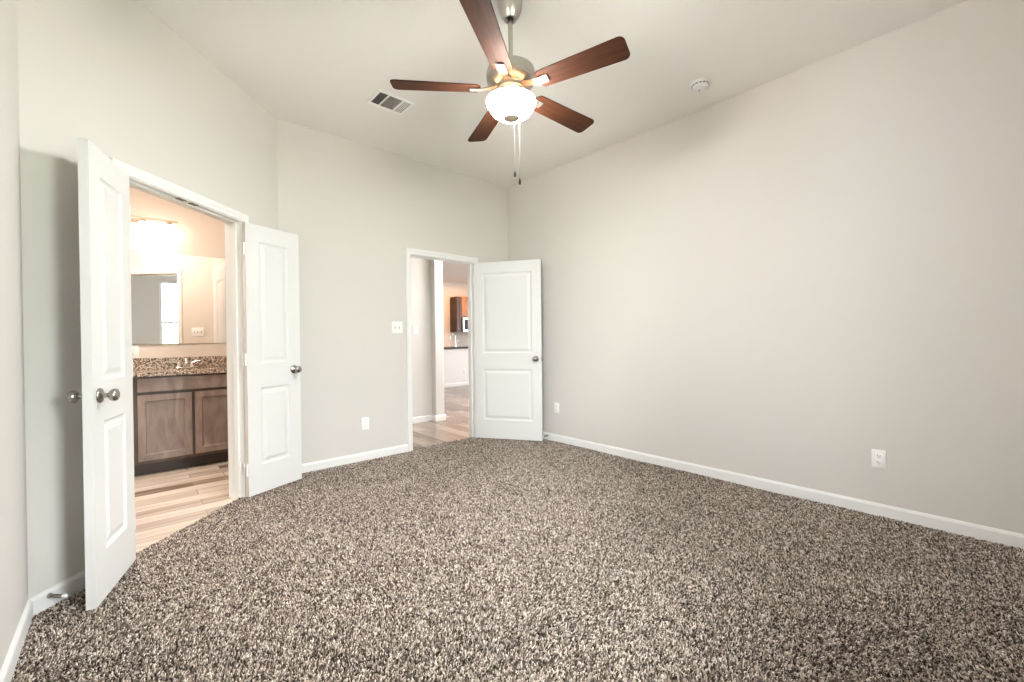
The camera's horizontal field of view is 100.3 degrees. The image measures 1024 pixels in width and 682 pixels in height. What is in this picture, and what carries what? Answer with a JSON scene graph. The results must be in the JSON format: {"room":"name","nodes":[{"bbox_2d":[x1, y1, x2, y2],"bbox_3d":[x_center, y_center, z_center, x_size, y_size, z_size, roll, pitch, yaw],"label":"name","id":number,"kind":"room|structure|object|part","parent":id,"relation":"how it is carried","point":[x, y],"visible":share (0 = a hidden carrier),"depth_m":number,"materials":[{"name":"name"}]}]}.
{"room":"empty bedroom","nodes":[
{"label":"empty bedroom","id":0,"kind":"room"},
{"bbox_2d":[0,0,27,670],"bbox_3d":[-1.026,-0.350,0.558,0.115,3.106,3.331,-1,1,-42],"label":"wall","id":1,"kind":"structure","parent":0,"point":[13,501],"depth_m":1.62,"materials":[{"name":"grey paint"}]},
{"bbox_2d":[0,599,32,681],"bbox_3d":[-0.991,1.148,0.642,0.013,0.107,3.186,-1,1,-42],"label":"baseboard","id":2,"kind":"structure","parent":1,"relation":"attached to","point":[7,670],"depth_m":1.58,"materials":[{"name":"white paint"}]},
{"bbox_2d":[17,0,277,598],"bbox_3d":[-2.087,-0.353,2.737,0.115,3.106,1.907,-1,0,3],"label":"wall","id":3,"kind":"structure","parent":0,"point":[112,74],"depth_m":2.02,"materials":[{"name":"grey paint"}]},
{"bbox_2d":[29,570,84,616],"bbox_3d":[-2.045,1.151,2.013,0.013,0.107,0.383,-1,0,3],"label":"baseboard","id":4,"kind":"structure","parent":3,"relation":"attached to","point":[76,583],"depth_m":1.93,"materials":[{"name":"white paint"}]},
{"bbox_2d":[46,593,67,598],"bbox_3d":[-2.003,1.125,1.885,0.084,0.022,0.022,-1,0,3],"label":"door stop","id":5,"kind":"object","parent":4,"relation":"attached to","point":[50,595],"visible":1,"depth_m":1.88,"materials":[{"name":"silver metal"}]},
{"bbox_2d":[66,138,135,610],"bbox_3d":[-1.935,0.146,2.058,0.172,2.035,0.476,-1,0,-25],"label":"door","id":6,"kind":"structure","parent":3,"relation":"in","point":[106,396],"depth_m":1.97,"materials":[{"name":"white paint"}]},
{"bbox_3d":[-1.905,0.245,1.877,0.068,0.068,0.068,-1,0,-25],"label":"knob","id":7,"kind":"part","parent":6,"relation":"part of","materials":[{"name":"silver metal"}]},
{"bbox_3d":[-1.812,0.243,1.922,0.068,0.068,0.068,-1,0,-25],"label":"knob","id":8,"kind":"part","parent":6,"relation":"part of","materials":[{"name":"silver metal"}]},
{"bbox_2d":[109,157,248,498],"bbox_3d":[-2.087,0.118,2.724,0.159,2.127,1.050,-1,0,3],"label":"trim","id":9,"kind":"structure","parent":3,"relation":"attached to","point":[141,180],"depth_m":3.18,"materials":[{"name":"white paint"}]},
{"bbox_2d":[240,222,301,496],"bbox_3d":[-1.882,0.137,3.369,0.172,2.035,0.483,0,0,24],"label":"door","id":10,"kind":"structure","parent":3,"relation":"in","point":[270,257],"depth_m":3.33,"materials":[{"name":"white paint"}]},
{"bbox_3d":[-1.765,0.232,3.505,0.068,0.068,0.068,0,0,24],"label":"knob","id":11,"kind":"part","parent":10,"relation":"part of","materials":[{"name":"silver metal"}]},
{"bbox_2d":[129,186,226,357],"bbox_3d":[-3.948,-0.237,3.843,2.710,2.900,0.115,-1,1,-42],"label":"wall","id":12,"kind":"structure","parent":0,"point":[198,234],"depth_m":4.30,"materials":[{"name":"beige paint"}]},
{"bbox_2d":[132,345,138,357],"bbox_3d":[-3.602,0.103,4.070,0.074,0.120,0.009,-1,1,-42],"label":"wall outlet","id":13,"kind":"object","parent":12,"relation":"attached to","point":[135,349],"visible":0.75,"depth_m":4.08,"materials":[{"name":"white plastic"}]},
{"bbox_2d":[130,215,178,242],"bbox_3d":[-3.579,-1.082,3.996,0.725,0.210,0.154,-1,1,-42],"label":"vanity light","id":14,"kind":"object","parent":12,"relation":"attached to","point":[142,229],"visible":0.48,"depth_m":4.08,"materials":[{"name":"white glass"}]},
{"bbox_3d":[-3.622,-1.127,4.047,0.240,0.120,0.021,-1,1,-42],"label":"plate","id":15,"kind":"part","parent":14,"relation":"part of","materials":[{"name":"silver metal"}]},
{"bbox_2d":[134,218,152,239],"bbox_3d":[-3.502,-1.069,4.056,0.140,0.182,0.140,-1,1,-42],"label":"shade","id":16,"kind":"object","parent":14,"relation":"attached to","point":[142,229],"depth_m":4.04,"materials":[{"name":"white glass"}]},
{"bbox_2d":[160,222,178,242],"bbox_3d":[-3.357,-1.072,4.187,0.140,0.182,0.140,-1,1,-42],"label":"shade","id":17,"kind":"object","parent":14,"relation":"attached to","point":[169,234],"depth_m":4.16,"materials":[{"name":"white glass"}]},
{"bbox_2d":[130,249,225,343],"bbox_3d":[-3.461,-0.421,4.186,1.268,0.901,0.007,-1,1,-43],"label":"wall mirror","id":18,"kind":"object","parent":12,"relation":"attached to","point":[176,298],"visible":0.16,"depth_m":4.28,"materials":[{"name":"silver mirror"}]},
{"bbox_2d":[132,356,226,369],"bbox_3d":[-3.459,0.220,4.190,1.299,0.112,0.020,-1,1,-42],"label":"backsplash","id":19,"kind":"structure","parent":12,"relation":"attached to","point":[206,361],"depth_m":4.26,"materials":[{"name":"brown stone"}]},
{"bbox_2d":[277,118,507,463],"bbox_3d":[-1.016,-0.377,4.588,2.744,3.106,0.115,-1,1,-42],"label":"wall","id":20,"kind":"structure","parent":0,"point":[354,209],"depth_m":4.12,"materials":[{"name":"grey paint"}]},
{"bbox_2d":[302,444,407,472],"bbox_3d":[-1.521,1.131,4.042,1.183,0.107,0.013,-1,1,-42],"label":"baseboard","id":21,"kind":"structure","parent":20,"relation":"attached to","point":[328,463],"depth_m":4.05,"materials":[{"name":"white paint"}]},
{"bbox_2d":[361,417,368,429],"bbox_3d":[-1.420,0.799,4.136,0.074,0.120,0.009,-1,1,-42],"label":"wall outlet","id":22,"kind":"object","parent":20,"relation":"attached to","point":[365,421],"visible":1,"depth_m":4.13,"materials":[{"name":"white plastic"}]},
{"bbox_2d":[392,321,402,332],"bbox_3d":[-1.169,-0.140,4.360,0.118,0.118,0.018,-1,1,-42],"label":"light switch","id":23,"kind":"object","parent":20,"relation":"attached to","point":[396,326],"visible":1,"depth_m":4.36,"materials":[{"name":"white plastic"}]},
{"bbox_2d":[405,247,477,451],"bbox_3d":[-0.787,0.090,4.793,0.941,2.127,0.149,-1,1,-42],"label":"trim","id":24,"kind":"structure","parent":20,"relation":"attached to","point":[409,252],"depth_m":4.69,"materials":[{"name":"white paint"}]},
{"bbox_2d":[472,259,542,440],"bbox_3d":[-0.054,0.106,4.902,0.820,2.035,0.172,-1,0,16],"label":"door","id":25,"kind":"structure","parent":20,"relation":"in","point":[507,348],"depth_m":4.88,"materials":[{"name":"white paint"}]},
{"bbox_3d":[0.259,0.201,4.761,0.068,0.068,0.068,-1,0,16],"label":"knob","id":26,"kind":"part","parent":25,"relation":"part of","materials":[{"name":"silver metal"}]},
{"bbox_2d":[411,257,431,416],"bbox_3d":[-2.028,-0.259,5.465,2.205,2.880,0.115,-1,1,-42],"label":"wall","id":27,"kind":"structure","parent":0,"point":[420,268],"depth_m":6.06,"materials":[{"name":"grey paint"}]},
{"bbox_2d":[413,325,417,333],"bbox_3d":[-1.351,-0.160,5.990,0.072,0.118,0.009,-1,1,-42],"label":"light switch","id":28,"kind":"object","parent":27,"relation":"attached to","point":[415,327],"visible":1,"depth_m":5.98,"materials":[{"name":"white plastic"}]},
{"bbox_2d":[413,414,431,422],"bbox_3d":[-1.969,1.127,5.426,2.205,0.107,0.013,-1,1,-42],"label":"baseboard","id":29,"kind":"structure","parent":27,"relation":"attached to","point":[424,418],"depth_m":6.05,"materials":[{"name":"white paint"}]},
{"bbox_2d":[430,260,443,414],"bbox_3d":[-1.210,-0.274,6.312,0.145,2.880,0.500,-1,1,-42],"label":"wall","id":30,"kind":"structure","parent":0,"point":[436,267],"depth_m":6.12,"materials":[{"name":"grey paint"}]},
{"bbox_2d":[435,414,445,420],"bbox_3d":[-1.022,1.112,6.131,0.171,0.107,0.013,-1,1,-42],"label":"baseboard","id":31,"kind":"structure","parent":30,"relation":"attached to","point":[443,416],"depth_m":6.12,"materials":[{"name":"white paint"}]},
{"bbox_2d":[443,261,466,283],"bbox_3d":[-0.896,-1.762,9.220,8.950,0.050,6.604,-1,1,-42],"label":"ceiling","id":32,"kind":"structure","parent":0,"point":[452,272],"depth_m":10.88,"materials":[{"name":"white paint"}]},
{"bbox_2d":[443,282,467,346],"bbox_3d":[-2.403,-0.301,12.379,7.000,2.880,0.115,-1,1,-42],"label":"wall","id":33,"kind":"structure","parent":0,"point":[449,289],"depth_m":12.80,"materials":[{"name":"beige paint"}]},
{"bbox_2d":[450,296,461,331],"bbox_3d":[-1.673,-0.792,12.722,0.176,1.040,0.352,-1,1,-42],"label":"upper cabinet","id":34,"kind":"object","parent":33,"relation":"attached to","point":[455,302],"visible":1,"depth_m":12.62,"materials":[{"name":"brown wood"}]},
{"bbox_3d":[-1.563,-0.782,12.600,0.168,0.948,0.019,-1,1,-42],"label":"door","id":35,"kind":"part","parent":34,"relation":"part of","materials":[{"name":"brown wood"}]},
{"bbox_2d":[461,297,467,317],"bbox_3d":[-1.321,-1.018,13.040,0.770,0.600,0.352,-1,1,-42],"label":"upper cabinet","id":36,"kind":"object","parent":33,"relation":"attached to","point":[464,300],"visible":0.26,"depth_m":12.73,"materials":[{"name":"orange wood"}]},
{"bbox_2d":[462,318,467,331],"bbox_3d":[-1.285,-0.488,13.010,0.760,0.420,0.443,-1,1,-42],"label":"microwave","id":37,"kind":"object","parent":36,"relation":"attached to","point":[464,320],"visible":0.18,"depth_m":12.67,"materials":[{"name":"silver metal"}]},
{"bbox_2d":[444,348,468,383],"bbox_3d":[-0.833,0.645,11.102,3.600,0.926,0.120,-1,1,-42],"label":"wall","id":38,"kind":"structure","parent":0,"point":[455,360],"depth_m":10.52,"materials":[{"name":"white paint"}]},
{"bbox_2d":[444,346,467,348],"bbox_3d":[-1.032,0.161,11.314,3.660,0.042,0.800,-1,1,-42],"label":"countertop","id":39,"kind":"structure","parent":38,"relation":"on","point":[453,347],"depth_m":10.52,"materials":[{"name":"stone"}]},
{"bbox_2d":[444,382,468,387],"bbox_3d":[-0.784,1.076,11.055,3.600,0.107,0.013,-1,1,-42],"label":"baseboard","id":40,"kind":"structure","parent":38,"relation":"attached to","point":[460,383],"depth_m":10.52,"materials":[{"name":"white paint"}]},
{"bbox_2d":[12,385,1023,681],"bbox_3d":[-0.311,1.153,6.645,11.600,0.042,11.200,-1,1,-42],"label":"floor","id":41,"kind":"structure","parent":0,"point":[166,502],"depth_m":3.15,"materials":[{"name":"brown wood"}]},
{"bbox_2d":[133,372,227,475],"bbox_3d":[-3.114,0.743,4.152,0.848,0.874,0.533,-1,1,-42],"label":"vanity cabinet","id":42,"kind":"object","parent":41,"relation":"on","point":[180,421],"visible":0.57,"depth_m":3.89,"materials":[{"name":"brown wood"}]},
{"bbox_3d":[-3.097,0.759,3.822,0.380,0.574,0.019,-1,1,-42],"label":"door","id":43,"kind":"part","parent":42,"relation":"part of","materials":[{"name":"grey wood"}]},
{"bbox_2d":[132,356,226,376],"bbox_3d":[-3.278,0.301,3.990,1.299,0.276,0.559,-1,1,-42],"label":"countertop","id":44,"kind":"structure","parent":42,"relation":"on","point":[142,367],"depth_m":4.16,"materials":[{"name":"brown stone"}]},
{"bbox_2d":[169,358,200,368],"bbox_3d":[-3.257,0.220,4.257,0.183,0.105,0.196,-1,0,5],"label":"faucet","id":45,"kind":"object","parent":44,"relation":"on","point":[185,361],"visible":1,"depth_m":4.24,"materials":[{"name":"silver metal"}]},
{"bbox_3d":[-3.324,0.229,4.213,0.099,0.066,0.044,-1,1,-42],"label":"lever handle","id":46,"kind":"part","parent":45,"relation":"part of","materials":[{"name":"silver metal"}]},
{"bbox_3d":[-3.227,0.215,4.223,0.036,0.096,0.149,-1,1,-42],"label":"spout","id":47,"kind":"part","parent":45,"relation":"part of","materials":[{"name":"silver metal"}]},
{"bbox_3d":[-3.205,0.227,4.319,0.099,0.066,0.044,-1,1,-42],"label":"lever handle","id":48,"kind":"part","parent":45,"relation":"part of","materials":[{"name":"silver metal"}]},
{"bbox_3d":[-2.952,0.383,3.954,0.782,0.122,0.019,-1,1,-42],"label":"drawer","id":49,"kind":"part","parent":42,"relation":"part of","materials":[{"name":"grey wood"}]},
{"bbox_3d":[-2.798,0.754,4.091,0.380,0.574,0.019,-1,1,-42],"label":"door","id":50,"kind":"part","parent":42,"relation":"part of","materials":[{"name":"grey wood"}]},
{"bbox_2d":[11,437,1023,681],"bbox_3d":[0.002,1.151,2.447,3.919,0.019,4.559,-1,1,-42],"label":"carpet","id":51,"kind":"structure","parent":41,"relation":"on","point":[462,465],"depth_m":2.00,"materials":[{"name":"brown carpet"}]},
{"bbox_2d":[139,0,967,187],"bbox_3d":[-0.013,-1.957,2.405,3.904,0.100,4.481,-1,1,-42],"label":"ceiling","id":52,"kind":"structure","parent":0,"point":[317,65],"depth_m":2.85,"materials":[{"name":"white paint"}]},
{"bbox_2d":[366,89,414,114],"bbox_3d":[-0.968,-1.899,3.408,0.304,0.008,0.232,-1,1,-42],"label":"ceiling vent","id":53,"kind":"object","parent":52,"relation":"in","point":[382,99],"visible":1,"depth_m":3.40,"materials":[{"name":"white plastic"}]},
{"bbox_2d":[390,0,629,184],"bbox_3d":[0.030,-1.409,2.361,1.202,0.995,1.248,-1,1,-42],"label":"ceiling fan","id":54,"kind":"object","parent":52,"relation":"hanging from","point":[510,77],"visible":1,"depth_m":2.25,"materials":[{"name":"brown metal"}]},
{"bbox_3d":[-0.408,-1.375,2.309,0.478,0.006,0.136,0,12,-4],"label":"fan blade","id":55,"kind":"part","parent":54,"relation":"part of","materials":[{"name":"brown wood"}]},
{"bbox_3d":[-0.157,-1.372,2.712,0.136,0.006,0.478,-14,5,-21],"label":"fan blade","id":56,"kind":"part","parent":54,"relation":"part of","materials":[{"name":"brown wood"}]},
{"bbox_3d":[-0.103,-1.387,1.945,0.136,0.006,0.478,12,1,14],"label":"fan blade","id":57,"kind":"part","parent":54,"relation":"part of","materials":[{"name":"brown wood"}]},
{"bbox_3d":[-0.004,-1.265,2.338,0.268,0.092,0.268,-1,1,-42],"label":"lamp shade","id":58,"kind":"part","parent":54,"relation":"part of","materials":[{"name":"white glass"}]},
{"bbox_3d":[0.304,-1.374,2.597,0.478,0.006,0.136,0,-12,-40],"label":"fan blade","id":59,"kind":"part","parent":54,"relation":"part of","materials":[{"name":"brown wood"}]},
{"bbox_3d":[0.337,-1.375,2.123,0.478,0.006,0.136,0,-12,32],"label":"fan blade","id":60,"kind":"part","parent":54,"relation":"part of","materials":[{"name":"brown wood"}]},
{"bbox_2d":[690,77,709,91],"bbox_3d":[1.406,-1.906,3.192,0.136,0.043,0.136,-1,1,-42],"label":"smoke detector","id":61,"kind":"object","parent":52,"relation":"attached to","point":[700,84],"visible":1,"depth_m":3.16,"materials":[{"name":"white plastic"}]},
{"bbox_2d":[507,0,1023,533],"bbox_3d":[1.537,-0.400,3.717,0.115,3.106,4.596,-1,1,-42],"label":"wall","id":62,"kind":"structure","parent":0,"point":[790,278],"depth_m":2.96,"materials":[{"name":"grey paint"}]},
{"bbox_2d":[554,402,558,413],"bbox_3d":[0.501,0.752,4.796,0.009,0.120,0.074,-1,1,-42],"label":"wall outlet","id":63,"kind":"object","parent":62,"relation":"attached to","point":[556,405],"visible":1,"depth_m":4.80,"materials":[{"name":"white plastic"}]},
{"bbox_2d":[543,431,1023,549],"bbox_3d":[1.468,1.100,3.727,0.013,0.107,4.481,-1,1,-42],"label":"baseboard","id":64,"kind":"structure","parent":62,"relation":"attached to","point":[1008,538],"depth_m":2.96,"materials":[{"name":"white paint"}]},
{"bbox_2d":[871,449,886,469],"bbox_3d":[2.353,0.758,2.740,0.009,0.120,0.074,-1,1,-42],"label":"wall outlet","id":65,"kind":"object","parent":62,"relation":"attached to","point":[878,457],"visible":1,"depth_m":2.74,"materials":[{"name":"white plastic"}]},
{"bbox_2d":[875,460,881,464],"bbox_3d":[2.352,0.779,2.739,0.005,0.029,0.033,-1,1,-42],"label":"receptacle","id":66,"kind":"object","parent":65,"relation":"attached to","point":[877,462],"depth_m":2.74,"materials":[{"name":"grey plastic"}]},
{"bbox_2d":[875,453,881,458],"bbox_3d":[2.351,0.737,2.738,0.005,0.029,0.033,-1,1,-42],"label":"receptacle","id":67,"kind":"object","parent":65,"relation":"attached to","point":[877,455],"depth_m":2.74,"materials":[{"name":"grey plastic"}]}
]}

